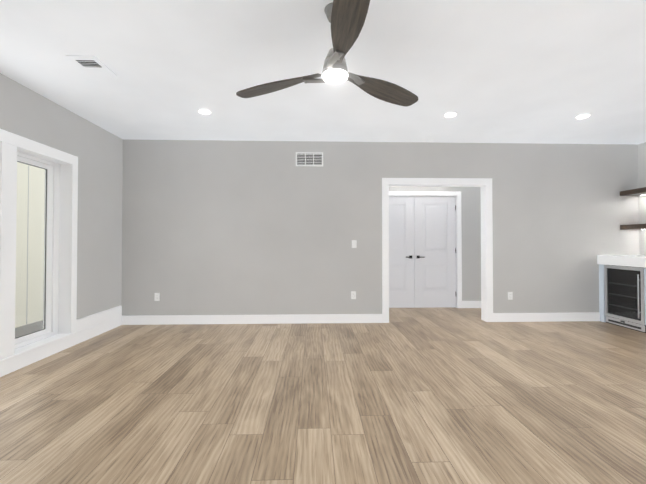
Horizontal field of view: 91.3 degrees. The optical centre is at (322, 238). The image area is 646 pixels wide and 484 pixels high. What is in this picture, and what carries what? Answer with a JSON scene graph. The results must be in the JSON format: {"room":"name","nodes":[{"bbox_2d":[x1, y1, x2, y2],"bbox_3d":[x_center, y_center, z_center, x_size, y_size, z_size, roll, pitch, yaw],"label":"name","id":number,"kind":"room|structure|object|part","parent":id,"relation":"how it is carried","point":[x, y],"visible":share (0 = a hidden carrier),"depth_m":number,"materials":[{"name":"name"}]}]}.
{"room":"empty living room","nodes":[
{"label":"empty living room","id":0,"kind":"room"},
{"bbox_2d":[0,73,122,348],"bbox_3d":[-2.912,-0.153,0.680,0.200,2.700,8.090,0,-1,-2],"label":"wall","id":1,"kind":"structure","parent":0,"point":[28,113],"depth_m":3.92,"materials":[{"name":"grey paint"}]},
{"bbox_2d":[0,129,77,362],"bbox_3d":[-2.939,0.056,2.451,0.218,2.072,2.508,0,-1,-2],"label":"window unit","id":2,"kind":"structure","parent":1,"relation":"in","point":[51,204],"depth_m":3.46,"materials":[{"name":"white paint"}]},
{"bbox_2d":[0,305,121,376],"bbox_3d":[-2.801,1.054,0.660,0.022,0.285,7.835,0,-1,-2],"label":"baseboard","id":3,"kind":"structure","parent":1,"relation":"attached to","point":[92,325],"depth_m":3.72,"materials":[{"name":"white paint"}]},
{"bbox_2d":[0,307,645,483],"bbox_3d":[1.021,1.255,1.295,8.100,0.100,9.120,0,-1,-2],"label":"floor","id":4,"kind":"structure","parent":0,"point":[445,395],"depth_m":2.31,"materials":[{"name":"brown wood"}]},
{"bbox_2d":[604,265,645,332],"bbox_3d":[4.508,0.815,4.447,0.696,0.860,0.568,0,-1,-2],"label":"beverage cooler","id":5,"kind":"object","parent":4,"relation":"on","point":[624,286],"visible":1,"depth_m":4.41,"materials":[{"name":"black glass"}]},
{"bbox_2d":[644,268,645,324],"bbox_3d":[4.554,0.807,3.764,0.643,0.860,0.795,0,-1,-2],"label":"base cabinet","id":6,"kind":"object","parent":4,"relation":"on","point":[644,268],"depth_m":4.13,"materials":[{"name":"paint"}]},
{"bbox_2d":[597,255,645,267],"bbox_3d":[4.545,0.303,3.684,0.668,0.139,2.278,0,-1,-2],"label":"countertop","id":7,"kind":"structure","parent":6,"relation":"on","point":[630,260],"depth_m":4.43,"materials":[{"name":"white stone"}]},
{"bbox_2d":[0,0,645,144],"bbox_3d":[1.021,-1.545,1.332,8.100,0.100,9.120,0,-1,-2],"label":"ceiling","id":8,"kind":"structure","parent":0,"point":[522,71],"depth_m":2.72,"materials":[{"name":"paint"}]},
{"bbox_2d":[65,55,116,75],"bbox_3d":[-1.967,-1.471,2.694,0.230,0.012,0.294,0,-1,-2],"label":"ceiling vent","id":9,"kind":"object","parent":8,"relation":"in","point":[92,65],"visible":1,"depth_m":2.68,"materials":[{"name":"white metal"}]},
{"bbox_2d":[197,108,211,114],"bbox_3d":[-1.359,-1.460,3.630,0.170,0.011,0.170,0,-1,-2],"label":"recessed light","id":10,"kind":"object","parent":8,"relation":"in","point":[203,111],"visible":0.98,"depth_m":3.62,"materials":[{"name":"white paint"}]},
{"bbox_2d":[236,0,417,106],"bbox_3d":[0.064,-1.268,1.891,1.381,0.440,1.244,0,-1,-2],"label":"ceiling fan","id":11,"kind":"object","parent":8,"relation":"hanging from","point":[346,19],"visible":1,"depth_m":2.02,"materials":[{"name":"brown wood"}]},
{"bbox_3d":[-0.294,-1.080,2.219,0.739,0.053,0.164,0,-1,25],"label":"blade","id":12,"kind":"part","parent":11,"relation":"part of","materials":[{"name":"brown wood"}]},
{"bbox_3d":[0.116,-1.087,1.639,0.164,0.053,0.739,0,-1,-5],"label":"blade","id":13,"kind":"part","parent":11,"relation":"part of","materials":[{"name":"brown wood"}]},
{"bbox_3d":[0.414,-1.079,2.284,0.739,0.053,0.164,1,-1,-35],"label":"blade","id":14,"kind":"part","parent":11,"relation":"part of","materials":[{"name":"brown wood"}]},
{"bbox_2d":[443,112,457,117],"bbox_3d":[1.499,-1.459,3.716,0.170,0.011,0.170,0,-1,-2],"label":"recessed light","id":15,"kind":"object","parent":8,"relation":"in","point":[449,114],"visible":0.9,"depth_m":3.70,"materials":[{"name":"white paint"}]},
{"bbox_2d":[574,113,591,118],"bbox_3d":[3.098,-1.458,3.764,0.170,0.011,0.170,0,-1,-2],"label":"recessed light","id":16,"kind":"object","parent":8,"relation":"in","point":[583,116],"visible":0.94,"depth_m":3.75,"materials":[{"name":"white paint"}]},
{"bbox_2d":[121,140,639,315],"bbox_3d":[1.016,-0.100,4.785,7.900,2.700,0.120,0,-1,-2],"label":"wall","id":17,"kind":"structure","parent":0,"point":[215,227],"depth_m":4.70,"materials":[{"name":"grey paint"}]},
{"bbox_2d":[154,293,159,300],"bbox_3d":[-2.420,0.847,4.604,0.072,0.116,0.009,0,-1,-2],"label":"electrical outlet","id":18,"kind":"object","parent":17,"relation":"attached to","point":[157,297],"visible":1,"depth_m":4.60,"materials":[{"name":"white plastic"}]},
{"bbox_2d":[296,152,322,166],"bbox_3d":[-0.201,-1.181,4.696,0.410,0.210,0.012,0,-1,-2],"label":"air vent","id":19,"kind":"object","parent":17,"relation":"in","point":[309,158],"visible":1,"depth_m":4.70,"materials":[{"name":"white plastic"}]},
{"bbox_2d":[351,291,355,298],"bbox_3d":[0.453,0.839,4.691,0.072,0.116,0.009,0,-1,-2],"label":"electrical outlet","id":20,"kind":"object","parent":17,"relation":"attached to","point":[353,294],"visible":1,"depth_m":4.69,"materials":[{"name":"white plastic"}]},
{"bbox_2d":[352,240,356,247],"bbox_3d":[0.465,0.079,4.700,0.072,0.116,0.010,0,-1,-2],"label":"light switch","id":21,"kind":"object","parent":17,"relation":"attached to","point":[354,243],"visible":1,"depth_m":4.70,"materials":[{"name":"white plastic"}]},
{"bbox_2d":[122,312,599,324],"bbox_3d":[0.634,1.183,4.689,7.132,0.132,0.015,0,-1,-2],"label":"baseboard","id":22,"kind":"structure","parent":17,"relation":"attached to","point":[308,318],"depth_m":4.65,"materials":[{"name":"white paint"}]},
{"bbox_2d":[382,178,492,322],"bbox_3d":[1.716,0.170,4.802,1.672,2.160,0.156,0,-1,-2],"label":"trim","id":23,"kind":"structure","parent":17,"relation":"attached to","point":[484,185],"depth_m":4.74,"materials":[{"name":"white paint"}]},
{"bbox_2d":[508,292,512,299],"bbox_3d":[2.823,0.860,4.762,0.072,0.116,0.009,0,-1,-2],"label":"electrical outlet","id":24,"kind":"object","parent":17,"relation":"attached to","point":[510,295],"visible":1,"depth_m":4.76,"materials":[{"name":"white plastic"}]},
{"bbox_2d":[389,186,480,300],"bbox_3d":[1.835,-0.087,5.820,5.240,2.700,0.120,0,-1,-2],"label":"wall","id":25,"kind":"structure","parent":0,"point":[471,236],"depth_m":5.78,"materials":[{"name":"grey paint"}]},
{"bbox_2d":[389,196,413,307],"bbox_3d":[1.283,0.238,5.745,0.767,2.032,0.096,0,-1,-2],"label":"door","id":26,"kind":"structure","parent":25,"relation":"in","point":[401,251],"depth_m":5.76,"materials":[{"name":"paint"}]},
{"bbox_2d":[389,191,461,307],"bbox_3d":[1.667,0.198,5.802,1.722,2.130,0.138,0,-1,-2],"label":"door frame","id":27,"kind":"structure","parent":25,"relation":"attached to","point":[457,194],"depth_m":5.76,"materials":[{"name":"white paint"}]},
{"bbox_2d":[414,196,455,307],"bbox_3d":[2.054,0.238,5.768,0.767,2.032,0.096,0,-1,-2],"label":"door","id":28,"kind":"structure","parent":25,"relation":"in","point":[434,251],"depth_m":5.78,"materials":[{"name":"paint"}]},
{"bbox_2d":[462,301,480,307],"bbox_3d":[3.430,1.198,5.783,1.813,0.130,0.015,0,-1,-2],"label":"baseboard","id":29,"kind":"structure","parent":25,"relation":"attached to","point":[471,304],"depth_m":5.74,"materials":[{"name":"white paint"}]},
{"bbox_2d":[638,142,645,254],"bbox_3d":[5.026,-0.151,0.859,0.120,2.700,7.970,0,-1,-2],"label":"wall","id":30,"kind":"structure","parent":0,"point":[642,184],"depth_m":4.79,"materials":[{"name":"grey paint"}]},
{"bbox_2d":[620,187,645,195],"bbox_3d":[4.724,-0.702,3.792,0.303,0.073,2.098,0,-1,-2],"label":"shelf","id":31,"kind":"object","parent":30,"relation":"attached to","point":[637,192],"visible":1,"depth_m":4.67,"materials":[{"name":"brown wood"}]},
{"bbox_2d":[620,224,645,229],"bbox_3d":[4.724,-0.187,3.786,0.303,0.073,2.098,0,-1,-2],"label":"shelf","id":32,"kind":"object","parent":30,"relation":"attached to","point":[634,227],"visible":1,"depth_m":4.66,"materials":[{"name":"brown wood"}]},
{"label":"outside","id":33,"kind":"structure","parent":0,"visible":0},
{"bbox_2d":[15,320,42,337],"bbox_3d":[-3.719,1.402,5.713,1.090,0.320,16.000,0,-1,-2],"label":"ground","id":34,"kind":"structure","parent":33,"point":[29,330],"depth_m":4.31,"materials":[{"name":"grey concrete"}]},
{"bbox_2d":[15,162,44,327],"bbox_3d":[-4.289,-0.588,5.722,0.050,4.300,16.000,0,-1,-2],"label":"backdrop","id":35,"kind":"structure","parent":33,"point":[23,206],"depth_m":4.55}
]}

